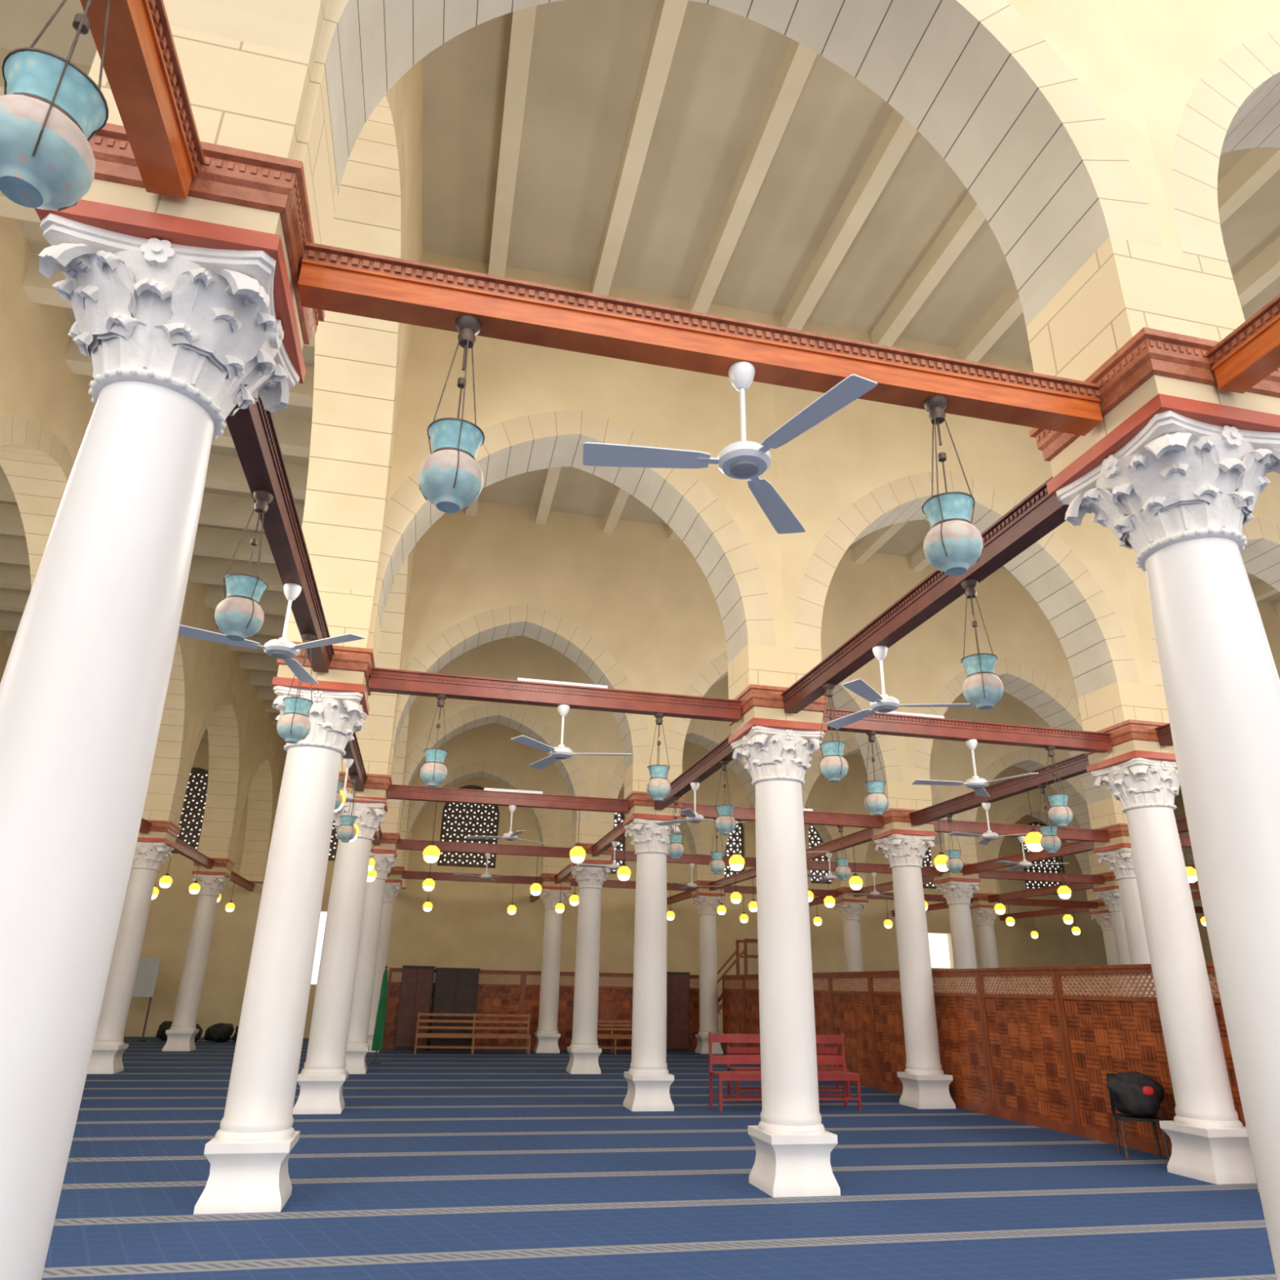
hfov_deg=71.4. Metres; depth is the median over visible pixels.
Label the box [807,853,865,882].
ceiling fan
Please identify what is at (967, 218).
ceiling beam
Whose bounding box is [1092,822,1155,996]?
column
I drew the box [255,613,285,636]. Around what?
beam
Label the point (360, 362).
wall
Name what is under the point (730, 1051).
bench
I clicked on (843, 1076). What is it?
bench
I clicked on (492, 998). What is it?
partition panel
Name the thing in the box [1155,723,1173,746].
tie beam
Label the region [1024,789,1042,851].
hanging bulb
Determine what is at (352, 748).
tie beam
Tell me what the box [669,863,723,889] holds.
ceiling fan
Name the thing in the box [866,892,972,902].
tie beam
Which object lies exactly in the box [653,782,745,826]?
ceiling fan
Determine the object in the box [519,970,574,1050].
partition panel
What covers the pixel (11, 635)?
beam
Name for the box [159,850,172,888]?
hanging bulb
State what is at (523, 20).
ceiling beam
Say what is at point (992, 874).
tie beam
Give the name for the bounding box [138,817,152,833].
tie beam
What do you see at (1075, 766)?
tie beam
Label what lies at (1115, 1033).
partition panel
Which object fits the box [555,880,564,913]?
hanging bulb
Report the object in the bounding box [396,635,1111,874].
wall
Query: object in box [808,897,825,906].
tie beam
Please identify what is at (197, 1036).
bag
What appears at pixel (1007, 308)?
ceiling beam
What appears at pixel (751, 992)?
partition panel
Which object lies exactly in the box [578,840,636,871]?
ceiling fan
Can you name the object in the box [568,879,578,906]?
hanging bulb
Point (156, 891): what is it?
hanging bulb
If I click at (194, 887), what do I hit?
hanging bulb
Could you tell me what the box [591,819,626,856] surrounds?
tie beam
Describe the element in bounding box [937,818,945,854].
cord
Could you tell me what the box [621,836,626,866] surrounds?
cord
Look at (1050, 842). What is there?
lamp
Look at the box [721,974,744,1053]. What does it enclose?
partition panel
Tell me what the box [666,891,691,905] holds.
tie beam
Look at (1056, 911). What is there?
tie beam
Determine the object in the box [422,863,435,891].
hanging bulb
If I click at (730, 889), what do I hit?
tie beam
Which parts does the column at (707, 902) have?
impost cornice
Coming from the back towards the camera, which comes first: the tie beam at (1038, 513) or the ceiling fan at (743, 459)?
the tie beam at (1038, 513)
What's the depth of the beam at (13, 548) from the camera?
16.47 m
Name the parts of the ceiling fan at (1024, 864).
blade, blade, rod, blade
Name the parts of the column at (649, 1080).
impost cornice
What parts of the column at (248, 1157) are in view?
impost cornice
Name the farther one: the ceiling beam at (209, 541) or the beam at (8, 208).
the ceiling beam at (209, 541)
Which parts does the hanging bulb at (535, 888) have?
bulb globe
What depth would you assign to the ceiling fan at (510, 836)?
13.57 m
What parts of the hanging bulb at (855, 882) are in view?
bulb globe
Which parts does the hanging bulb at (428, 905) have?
bulb globe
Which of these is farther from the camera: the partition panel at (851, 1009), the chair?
the partition panel at (851, 1009)
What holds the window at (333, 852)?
in the wall at (465, 926)
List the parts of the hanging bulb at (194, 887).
bulb globe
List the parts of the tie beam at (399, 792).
dentil molding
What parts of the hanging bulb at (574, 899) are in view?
bulb globe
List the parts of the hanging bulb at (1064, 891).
bulb globe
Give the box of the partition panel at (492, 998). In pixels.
[473,969,524,1049]
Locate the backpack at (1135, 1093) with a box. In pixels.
[1106,1071,1164,1115]
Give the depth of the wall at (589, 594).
15.09 m
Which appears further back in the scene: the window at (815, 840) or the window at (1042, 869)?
the window at (1042, 869)
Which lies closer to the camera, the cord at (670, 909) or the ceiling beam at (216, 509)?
the ceiling beam at (216, 509)
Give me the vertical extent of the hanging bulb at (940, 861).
0.815 m
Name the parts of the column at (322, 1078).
impost cornice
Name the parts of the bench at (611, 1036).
leg, seat, leg, backrest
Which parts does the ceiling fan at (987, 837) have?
blade, blade, rod, blade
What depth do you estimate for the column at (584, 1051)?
18.26 m
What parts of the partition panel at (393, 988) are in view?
carved panel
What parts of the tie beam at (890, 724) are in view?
dentil molding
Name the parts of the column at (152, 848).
impost cornice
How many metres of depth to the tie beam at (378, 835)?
17.34 m
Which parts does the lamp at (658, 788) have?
lamp glass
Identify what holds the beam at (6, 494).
attached to the wall at (46, 409)
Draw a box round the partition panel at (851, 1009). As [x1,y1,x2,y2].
[828,971,876,1088]
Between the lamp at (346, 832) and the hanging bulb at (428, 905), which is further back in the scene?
the hanging bulb at (428, 905)
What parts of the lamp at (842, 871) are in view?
lamp glass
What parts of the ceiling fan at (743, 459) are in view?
blade, rod, blade, blade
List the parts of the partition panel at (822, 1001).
carved panel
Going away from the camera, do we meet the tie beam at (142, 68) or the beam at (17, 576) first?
the tie beam at (142, 68)
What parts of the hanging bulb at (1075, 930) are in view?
bulb globe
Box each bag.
[155,1021,173,1039]
[165,1023,202,1043]
[204,1022,234,1041]
[231,1025,239,1041]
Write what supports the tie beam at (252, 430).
attached to the column at (189, 311)
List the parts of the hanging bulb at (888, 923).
bulb globe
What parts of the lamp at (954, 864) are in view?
lamp glass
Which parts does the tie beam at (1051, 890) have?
dentil molding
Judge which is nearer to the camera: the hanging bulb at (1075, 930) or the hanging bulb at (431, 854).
the hanging bulb at (431, 854)
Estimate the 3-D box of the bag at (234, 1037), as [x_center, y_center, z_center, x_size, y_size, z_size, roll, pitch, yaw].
[-10.550,10.617,24.001,0.833,0.448,0.573,3,-21,-4]
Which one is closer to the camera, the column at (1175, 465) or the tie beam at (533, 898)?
the column at (1175, 465)
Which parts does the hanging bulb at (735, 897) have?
bulb globe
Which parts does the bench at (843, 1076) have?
leg, leg, backrest, seat, leg, leg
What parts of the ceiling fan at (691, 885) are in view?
blade, blade, blade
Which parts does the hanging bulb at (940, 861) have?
bulb globe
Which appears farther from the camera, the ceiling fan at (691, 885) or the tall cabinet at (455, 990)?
the tall cabinet at (455, 990)
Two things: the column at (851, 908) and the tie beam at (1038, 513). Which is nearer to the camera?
the tie beam at (1038, 513)
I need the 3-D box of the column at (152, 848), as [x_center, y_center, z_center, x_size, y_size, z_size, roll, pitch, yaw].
[-9.626,5.676,16.741,0.840,4.430,0.840,6,-22,-12]
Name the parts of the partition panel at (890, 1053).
carved panel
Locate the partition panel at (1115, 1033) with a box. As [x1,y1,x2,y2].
[1053,964,1176,1156]
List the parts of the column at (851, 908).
impost cornice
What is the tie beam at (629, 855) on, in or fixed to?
attached to the column at (584, 1051)
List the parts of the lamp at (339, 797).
lamp glass, chain frame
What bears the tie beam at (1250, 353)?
attached to the column
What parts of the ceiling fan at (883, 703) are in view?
blade, blade, rod, blade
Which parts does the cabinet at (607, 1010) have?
door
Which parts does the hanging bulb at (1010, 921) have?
bulb globe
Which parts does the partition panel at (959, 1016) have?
carved panel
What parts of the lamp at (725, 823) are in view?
lamp glass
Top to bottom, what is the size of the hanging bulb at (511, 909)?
0.815 m
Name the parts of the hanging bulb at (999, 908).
bulb globe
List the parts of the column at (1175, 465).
impost cornice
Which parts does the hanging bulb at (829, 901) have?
bulb globe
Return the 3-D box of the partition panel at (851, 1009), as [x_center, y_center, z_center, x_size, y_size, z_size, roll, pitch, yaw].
[4.055,7.367,16.959,0.090,1.960,1.760,6,-22,-12]
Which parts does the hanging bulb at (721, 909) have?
bulb globe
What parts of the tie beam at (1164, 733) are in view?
dentil molding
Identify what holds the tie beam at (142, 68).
attached to the column
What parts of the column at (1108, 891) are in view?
impost cornice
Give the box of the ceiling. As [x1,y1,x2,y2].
[0,0,1279,603]
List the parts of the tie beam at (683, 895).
dentil molding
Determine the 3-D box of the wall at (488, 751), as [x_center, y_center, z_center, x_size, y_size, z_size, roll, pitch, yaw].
[6.163,5.113,27.128,26.251,4.770,0.660,6,-22,-12]
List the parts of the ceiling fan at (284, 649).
blade, rod, blade, blade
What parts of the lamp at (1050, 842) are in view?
lamp glass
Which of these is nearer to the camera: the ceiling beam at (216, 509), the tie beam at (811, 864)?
the ceiling beam at (216, 509)
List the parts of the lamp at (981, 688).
lamp glass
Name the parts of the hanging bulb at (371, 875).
bulb globe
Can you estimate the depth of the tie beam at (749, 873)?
23.02 m
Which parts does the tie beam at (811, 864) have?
dentil molding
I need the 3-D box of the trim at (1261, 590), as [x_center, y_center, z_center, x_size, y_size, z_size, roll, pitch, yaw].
[11.191,0.530,21.297,0.180,0.280,27.289,6,-22,-12]
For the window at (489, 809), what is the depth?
30.05 m
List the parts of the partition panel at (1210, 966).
panel frame, carved panel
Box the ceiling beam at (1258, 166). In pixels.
[853,146,1279,564]
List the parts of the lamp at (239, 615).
lamp glass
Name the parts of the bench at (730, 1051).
leg, leg, backrest, seat, leg, leg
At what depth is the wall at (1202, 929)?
29.49 m
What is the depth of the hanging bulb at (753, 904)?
21.52 m
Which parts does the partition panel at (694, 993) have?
carved panel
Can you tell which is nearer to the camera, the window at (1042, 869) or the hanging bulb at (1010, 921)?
the hanging bulb at (1010, 921)
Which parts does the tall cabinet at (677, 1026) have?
door, door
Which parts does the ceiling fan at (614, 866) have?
blade, rod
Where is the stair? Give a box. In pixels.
[717,938,758,1013]
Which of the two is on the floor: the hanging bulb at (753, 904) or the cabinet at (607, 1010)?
the cabinet at (607, 1010)
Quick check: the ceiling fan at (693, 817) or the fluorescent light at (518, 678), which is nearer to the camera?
the fluorescent light at (518, 678)
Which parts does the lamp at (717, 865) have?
lamp glass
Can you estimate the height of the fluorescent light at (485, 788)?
0.055 m
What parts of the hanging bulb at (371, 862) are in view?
bulb globe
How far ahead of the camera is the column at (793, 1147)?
8.23 m
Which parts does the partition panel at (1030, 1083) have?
carved panel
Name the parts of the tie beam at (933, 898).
dentil molding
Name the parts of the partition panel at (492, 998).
carved panel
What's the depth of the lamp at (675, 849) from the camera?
12.54 m
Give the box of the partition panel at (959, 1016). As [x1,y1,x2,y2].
[931,968,994,1115]
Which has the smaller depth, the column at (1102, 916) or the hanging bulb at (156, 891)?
the hanging bulb at (156, 891)
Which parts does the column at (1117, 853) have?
impost cornice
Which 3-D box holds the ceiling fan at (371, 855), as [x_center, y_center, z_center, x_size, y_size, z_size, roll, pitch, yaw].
[-4.842,3.577,15.758,1.248,0.528,1.083,0,-21,4]
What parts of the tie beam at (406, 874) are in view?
dentil molding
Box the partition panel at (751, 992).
[742,973,759,1047]
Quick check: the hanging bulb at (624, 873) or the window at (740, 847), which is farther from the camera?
the window at (740, 847)
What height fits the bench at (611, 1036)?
0.800 m
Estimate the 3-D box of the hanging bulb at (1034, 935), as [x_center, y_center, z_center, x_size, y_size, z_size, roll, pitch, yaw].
[13.811,10.098,31.239,0.257,0.715,0.257,6,-22,-12]
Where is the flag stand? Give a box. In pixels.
[369,964,387,1063]
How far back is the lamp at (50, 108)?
2.09 m
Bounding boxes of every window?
[170,767,208,853]
[328,821,338,861]
[437,785,499,868]
[608,813,625,874]
[724,820,744,877]
[808,824,831,884]
[922,847,937,888]
[1020,822,1066,894]
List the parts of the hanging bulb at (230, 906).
bulb globe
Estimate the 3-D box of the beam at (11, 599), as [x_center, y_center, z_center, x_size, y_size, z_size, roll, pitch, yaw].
[-12.063,-0.755,18.986,4.392,0.450,0.280,6,-22,-12]
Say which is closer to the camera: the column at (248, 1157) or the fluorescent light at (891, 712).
the column at (248, 1157)
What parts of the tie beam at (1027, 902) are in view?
dentil molding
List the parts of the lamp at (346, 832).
lamp glass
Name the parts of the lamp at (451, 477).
lamp glass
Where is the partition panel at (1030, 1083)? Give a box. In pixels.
[976,966,1078,1135]
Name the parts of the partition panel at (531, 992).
carved panel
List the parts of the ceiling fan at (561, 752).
blade, blade, rod, blade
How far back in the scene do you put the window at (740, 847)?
31.94 m
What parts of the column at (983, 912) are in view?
impost cornice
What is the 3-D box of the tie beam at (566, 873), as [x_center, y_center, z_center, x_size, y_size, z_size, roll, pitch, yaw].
[-1.685,5.632,21.855,0.184,0.192,4.923,6,-22,-12]
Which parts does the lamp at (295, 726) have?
lamp glass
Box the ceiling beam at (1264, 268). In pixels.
[911,235,1279,571]
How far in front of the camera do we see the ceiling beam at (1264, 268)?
9.79 m
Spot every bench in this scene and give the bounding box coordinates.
[413,1012,530,1054]
[597,1019,632,1053]
[708,1031,862,1111]
[726,1045,850,1097]
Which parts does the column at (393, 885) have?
impost cornice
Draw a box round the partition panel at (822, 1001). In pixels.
[812,972,834,1066]
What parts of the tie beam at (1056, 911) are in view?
dentil molding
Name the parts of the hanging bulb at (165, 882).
bulb globe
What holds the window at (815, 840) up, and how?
in the wall at (465, 926)
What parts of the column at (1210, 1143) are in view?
impost cornice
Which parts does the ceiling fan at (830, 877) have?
blade, blade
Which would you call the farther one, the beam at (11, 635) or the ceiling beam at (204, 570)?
the beam at (11, 635)
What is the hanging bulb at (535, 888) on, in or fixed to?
hanging from the tie beam at (403, 844)
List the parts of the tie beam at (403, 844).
dentil molding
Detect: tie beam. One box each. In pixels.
[80,0,204,199]
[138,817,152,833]
[173,838,214,868]
[225,395,334,672]
[229,870,255,891]
[297,241,1102,435]
[342,732,367,791]
[368,667,741,722]
[372,825,382,845]
[388,784,629,813]
[397,839,572,857]
[402,871,541,884]
[529,893,540,902]
[554,862,573,884]
[570,878,694,891]
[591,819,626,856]
[611,850,755,866]
[653,733,734,809]
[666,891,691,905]
[680,803,883,828]
[708,866,755,890]
[724,885,838,897]
[781,475,1069,713]
[805,827,873,861]
[806,860,942,875]
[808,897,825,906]
[822,707,1111,753]
[852,875,933,897]
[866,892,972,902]
[891,902,948,915]
[909,752,1088,826]
[933,819,1109,842]
[961,840,1094,875]
[978,870,1104,884]
[986,883,1093,902]
[999,907,1089,920]
[1000,898,1097,908]
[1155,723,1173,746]
[1175,817,1188,833]
[1178,834,1191,847]
[1189,880,1199,888]
[1191,891,1200,900]
[1194,906,1204,913]
[1205,293,1279,393]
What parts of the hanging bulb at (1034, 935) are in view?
bulb globe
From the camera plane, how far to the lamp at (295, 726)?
6.82 m
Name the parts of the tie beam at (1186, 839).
dentil molding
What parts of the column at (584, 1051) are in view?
impost cornice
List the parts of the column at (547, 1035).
impost cornice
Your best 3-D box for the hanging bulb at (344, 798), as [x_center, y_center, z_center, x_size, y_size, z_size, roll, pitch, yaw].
[-3.404,1.518,10.016,0.257,0.815,0.257,6,-22,-12]
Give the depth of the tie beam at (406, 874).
23.91 m
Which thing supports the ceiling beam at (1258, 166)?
attached to the ceiling
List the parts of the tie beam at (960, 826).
dentil molding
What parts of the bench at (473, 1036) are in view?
leg, leg, backrest, seat, leg, leg, leg, leg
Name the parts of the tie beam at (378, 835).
dentil molding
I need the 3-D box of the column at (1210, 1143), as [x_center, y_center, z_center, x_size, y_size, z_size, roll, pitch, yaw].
[5.618,3.119,9.391,0.840,4.430,0.840,6,-22,-12]
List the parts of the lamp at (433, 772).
lamp glass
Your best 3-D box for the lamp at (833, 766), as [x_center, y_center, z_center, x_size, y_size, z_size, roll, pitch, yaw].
[1.696,0.814,7.864,0.246,0.875,0.251,12,-24,-25]
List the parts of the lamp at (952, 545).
lamp glass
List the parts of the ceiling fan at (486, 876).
blade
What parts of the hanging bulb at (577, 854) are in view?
bulb globe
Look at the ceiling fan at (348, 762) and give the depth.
10.96 m
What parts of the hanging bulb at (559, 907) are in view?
bulb globe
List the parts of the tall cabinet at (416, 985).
door, door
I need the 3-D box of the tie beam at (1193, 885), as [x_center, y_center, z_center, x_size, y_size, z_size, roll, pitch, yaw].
[13.824,6.133,22.328,3.552,0.192,0.184,6,-22,-12]
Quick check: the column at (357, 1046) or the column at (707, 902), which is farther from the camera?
the column at (707, 902)
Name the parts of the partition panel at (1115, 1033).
carved panel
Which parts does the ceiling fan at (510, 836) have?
blade, rod, blade, blade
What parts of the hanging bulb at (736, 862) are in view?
bulb globe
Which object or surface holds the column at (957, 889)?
on the floor
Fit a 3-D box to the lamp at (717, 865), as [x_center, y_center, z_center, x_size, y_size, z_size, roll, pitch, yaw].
[1.232,3.283,14.216,0.251,0.875,0.246,-6,-22,18]
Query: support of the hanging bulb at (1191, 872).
hanging from the tie beam at (1181, 824)
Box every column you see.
[0,122,324,1279]
[87,819,182,1074]
[161,857,235,1051]
[193,641,375,1214]
[292,771,392,1114]
[345,831,399,1074]
[367,866,404,1052]
[533,872,573,1053]
[566,842,613,1074]
[622,791,684,1111]
[689,880,724,1053]
[728,684,840,1197]
[830,886,868,989]
[871,808,955,1109]
[930,862,981,993]
[969,893,1002,994]
[1028,327,1279,1279]
[1084,719,1256,1184]
[1086,898,1124,996]
[1090,871,1135,996]
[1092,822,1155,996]
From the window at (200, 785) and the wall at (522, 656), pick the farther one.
the window at (200, 785)
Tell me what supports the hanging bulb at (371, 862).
hanging from the tie beam at (378, 835)
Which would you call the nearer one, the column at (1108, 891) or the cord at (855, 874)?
the cord at (855, 874)
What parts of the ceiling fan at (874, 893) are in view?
blade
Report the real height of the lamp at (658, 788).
0.875 m
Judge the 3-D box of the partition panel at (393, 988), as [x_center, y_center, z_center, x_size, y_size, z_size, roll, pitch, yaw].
[-5.761,9.638,23.292,1.760,1.960,0.090,6,-22,-12]
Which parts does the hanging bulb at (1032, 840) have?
bulb globe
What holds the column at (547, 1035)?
on the floor
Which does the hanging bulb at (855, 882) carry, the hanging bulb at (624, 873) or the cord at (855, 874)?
the cord at (855, 874)
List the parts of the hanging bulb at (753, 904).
bulb globe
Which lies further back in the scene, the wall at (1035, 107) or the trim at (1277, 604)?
the trim at (1277, 604)
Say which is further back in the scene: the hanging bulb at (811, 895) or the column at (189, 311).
the hanging bulb at (811, 895)
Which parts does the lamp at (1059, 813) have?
lamp glass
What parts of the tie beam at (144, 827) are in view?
dentil molding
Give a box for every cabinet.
[394,965,435,1050]
[429,967,479,1051]
[596,1000,618,1052]
[666,971,690,1052]
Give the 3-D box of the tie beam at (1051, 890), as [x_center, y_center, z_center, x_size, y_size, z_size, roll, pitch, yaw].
[11.064,6.921,24.492,0.184,0.192,4.923,6,-22,-12]
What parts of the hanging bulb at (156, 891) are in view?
bulb globe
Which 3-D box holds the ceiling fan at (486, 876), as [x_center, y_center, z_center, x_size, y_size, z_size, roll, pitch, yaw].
[-3.341,4.723,18.616,1.083,0.528,1.248,11,-23,-24]
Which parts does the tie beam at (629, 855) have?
dentil molding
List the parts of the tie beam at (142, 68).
dentil molding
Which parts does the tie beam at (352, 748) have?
dentil molding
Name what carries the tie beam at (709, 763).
attached to the column at (793, 1147)
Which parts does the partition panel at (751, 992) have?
carved panel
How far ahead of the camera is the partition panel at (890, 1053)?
15.65 m
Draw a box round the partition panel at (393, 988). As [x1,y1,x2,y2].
[382,967,436,1049]
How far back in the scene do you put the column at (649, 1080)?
13.19 m
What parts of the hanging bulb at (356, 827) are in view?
bulb globe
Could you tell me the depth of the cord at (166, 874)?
18.80 m
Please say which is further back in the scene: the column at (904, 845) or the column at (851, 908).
the column at (851, 908)
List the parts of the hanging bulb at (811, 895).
bulb globe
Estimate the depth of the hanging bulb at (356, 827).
12.03 m
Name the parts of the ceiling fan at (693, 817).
blade, blade, rod, blade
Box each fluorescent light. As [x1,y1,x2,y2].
[483,787,542,794]
[517,677,607,688]
[803,808,813,811]
[875,711,944,718]
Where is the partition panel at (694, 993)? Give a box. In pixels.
[688,974,699,1051]
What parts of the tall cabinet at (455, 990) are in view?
door, door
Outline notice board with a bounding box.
[131,957,160,1041]
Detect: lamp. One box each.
[0,0,110,211]
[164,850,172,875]
[213,489,273,640]
[276,633,315,743]
[334,761,343,809]
[336,774,358,842]
[418,314,484,513]
[420,693,448,786]
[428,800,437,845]
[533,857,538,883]
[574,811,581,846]
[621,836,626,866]
[645,712,671,801]
[666,795,684,859]
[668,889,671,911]
[709,817,724,874]
[714,760,735,835]
[818,683,848,782]
[835,825,850,879]
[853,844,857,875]
[864,730,888,815]
[921,395,983,576]
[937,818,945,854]
[945,813,963,873]
[960,578,1003,710]
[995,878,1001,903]
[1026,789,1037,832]
[1037,784,1061,853]
[1044,746,1072,826]
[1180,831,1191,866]
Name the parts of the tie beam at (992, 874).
dentil molding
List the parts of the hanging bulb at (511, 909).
bulb globe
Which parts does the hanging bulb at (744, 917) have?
bulb globe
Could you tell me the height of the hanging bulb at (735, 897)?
0.815 m
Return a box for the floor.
[41,1036,1276,1279]
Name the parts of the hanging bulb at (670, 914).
bulb globe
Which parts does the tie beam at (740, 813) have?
dentil molding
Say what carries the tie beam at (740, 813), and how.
attached to the column at (649, 1080)
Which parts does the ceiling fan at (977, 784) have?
blade, rod, blade, blade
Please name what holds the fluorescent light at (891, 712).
on the tie beam at (890, 724)
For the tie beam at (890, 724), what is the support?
attached to the column at (793, 1147)
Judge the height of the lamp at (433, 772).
0.875 m
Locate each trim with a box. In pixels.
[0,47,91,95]
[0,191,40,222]
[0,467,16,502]
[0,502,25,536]
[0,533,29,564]
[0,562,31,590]
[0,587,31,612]
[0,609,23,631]
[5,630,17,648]
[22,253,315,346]
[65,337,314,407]
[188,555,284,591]
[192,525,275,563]
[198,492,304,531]
[201,729,208,739]
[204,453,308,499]
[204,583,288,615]
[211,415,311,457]
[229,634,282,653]
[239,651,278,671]
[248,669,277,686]
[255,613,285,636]
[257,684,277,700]
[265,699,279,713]
[271,712,279,724]
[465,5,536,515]
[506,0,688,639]
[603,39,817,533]
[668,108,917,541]
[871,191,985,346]
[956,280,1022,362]
[1251,580,1279,602]
[1274,601,1279,616]
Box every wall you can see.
[0,216,286,882]
[0,629,11,683]
[88,0,422,888]
[123,739,1112,1039]
[293,0,1279,381]
[367,251,1279,732]
[387,501,1279,829]
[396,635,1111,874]
[402,722,1194,900]
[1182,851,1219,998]
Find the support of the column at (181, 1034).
on the floor
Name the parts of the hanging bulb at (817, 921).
bulb globe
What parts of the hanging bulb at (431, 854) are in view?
bulb globe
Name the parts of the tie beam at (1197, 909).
dentil molding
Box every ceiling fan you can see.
[177,582,364,684]
[342,758,400,803]
[369,852,405,858]
[453,853,511,881]
[466,804,542,843]
[511,704,632,769]
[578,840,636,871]
[582,361,877,533]
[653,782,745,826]
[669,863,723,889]
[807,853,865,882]
[825,645,974,728]
[844,872,892,897]
[911,738,1038,796]
[946,802,1027,844]
[995,835,1068,871]
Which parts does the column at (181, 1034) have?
impost cornice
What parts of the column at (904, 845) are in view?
impost cornice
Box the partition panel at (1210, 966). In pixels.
[1205,962,1245,1126]
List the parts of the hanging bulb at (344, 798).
bulb globe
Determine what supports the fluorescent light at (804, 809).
on the tie beam at (740, 813)
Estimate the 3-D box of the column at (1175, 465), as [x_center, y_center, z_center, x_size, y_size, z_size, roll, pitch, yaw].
[2.555,0.834,3.694,0.840,4.430,0.840,6,-22,-12]
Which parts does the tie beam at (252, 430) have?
dentil molding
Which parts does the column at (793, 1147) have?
impost cornice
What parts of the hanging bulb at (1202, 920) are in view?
bulb globe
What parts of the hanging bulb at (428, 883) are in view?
bulb globe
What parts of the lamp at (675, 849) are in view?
lamp glass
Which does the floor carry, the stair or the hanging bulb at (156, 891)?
the stair
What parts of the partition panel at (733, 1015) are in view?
carved panel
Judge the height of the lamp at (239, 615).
0.875 m
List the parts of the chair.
leg, leg, backrest, seat, leg, leg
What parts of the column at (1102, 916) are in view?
impost cornice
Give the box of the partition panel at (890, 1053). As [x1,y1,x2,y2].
[868,970,906,1094]
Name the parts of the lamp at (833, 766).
lamp glass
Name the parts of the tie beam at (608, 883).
dentil molding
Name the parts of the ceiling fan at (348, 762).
rod, blade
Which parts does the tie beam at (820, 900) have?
dentil molding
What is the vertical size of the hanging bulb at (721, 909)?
0.715 m
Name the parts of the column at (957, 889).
impost cornice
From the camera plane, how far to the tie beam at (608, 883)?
24.79 m
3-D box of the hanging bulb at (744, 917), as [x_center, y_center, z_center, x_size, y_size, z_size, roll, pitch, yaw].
[2.958,7.638,25.367,0.257,0.815,0.257,6,-22,-12]
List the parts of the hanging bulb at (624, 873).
bulb globe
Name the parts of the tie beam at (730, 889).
dentil molding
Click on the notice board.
(148, 968)
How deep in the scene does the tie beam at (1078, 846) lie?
18.34 m
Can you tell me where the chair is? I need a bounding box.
[1106,1072,1170,1161]
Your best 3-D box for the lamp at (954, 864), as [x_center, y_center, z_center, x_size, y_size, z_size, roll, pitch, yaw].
[4.760,3.100,13.562,0.251,0.875,0.246,-3,-22,11]
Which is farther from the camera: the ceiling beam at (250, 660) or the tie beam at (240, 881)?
the tie beam at (240, 881)
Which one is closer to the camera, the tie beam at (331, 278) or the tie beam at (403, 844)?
the tie beam at (331, 278)
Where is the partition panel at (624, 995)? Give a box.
[598,972,633,1050]
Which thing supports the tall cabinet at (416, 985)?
on the floor
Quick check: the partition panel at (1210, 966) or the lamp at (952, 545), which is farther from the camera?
the partition panel at (1210, 966)
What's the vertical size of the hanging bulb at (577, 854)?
0.815 m
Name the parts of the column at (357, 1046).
impost cornice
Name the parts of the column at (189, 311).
impost cornice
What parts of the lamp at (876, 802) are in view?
lamp glass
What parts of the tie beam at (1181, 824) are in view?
dentil molding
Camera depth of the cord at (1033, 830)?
11.78 m
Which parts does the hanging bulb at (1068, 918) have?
bulb globe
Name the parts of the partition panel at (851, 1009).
carved panel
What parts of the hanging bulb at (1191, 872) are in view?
bulb globe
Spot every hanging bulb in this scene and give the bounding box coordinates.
[151,884,159,899]
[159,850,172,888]
[188,862,200,893]
[225,881,235,911]
[334,790,346,811]
[349,782,359,841]
[367,838,377,881]
[368,857,375,871]
[422,800,440,862]
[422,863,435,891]
[422,892,432,911]
[506,888,516,914]
[529,857,542,895]
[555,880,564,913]
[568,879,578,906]
[569,811,586,862]
[617,836,631,880]
[666,889,675,919]
[716,887,726,915]
[728,819,745,871]
[729,880,742,903]
[739,911,748,923]
[748,877,756,911]
[806,869,813,902]
[813,898,822,925]
[823,871,835,907]
[848,844,862,889]
[884,905,893,928]
[933,818,948,871]
[994,878,1005,914]
[1005,900,1014,925]
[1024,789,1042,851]
[1031,916,1038,938]
[1057,856,1071,898]
[1062,901,1073,924]
[1071,909,1080,934]
[1180,831,1197,882]
[1200,915,1206,925]
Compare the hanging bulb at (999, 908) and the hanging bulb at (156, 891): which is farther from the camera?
the hanging bulb at (999, 908)
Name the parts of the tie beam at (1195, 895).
dentil molding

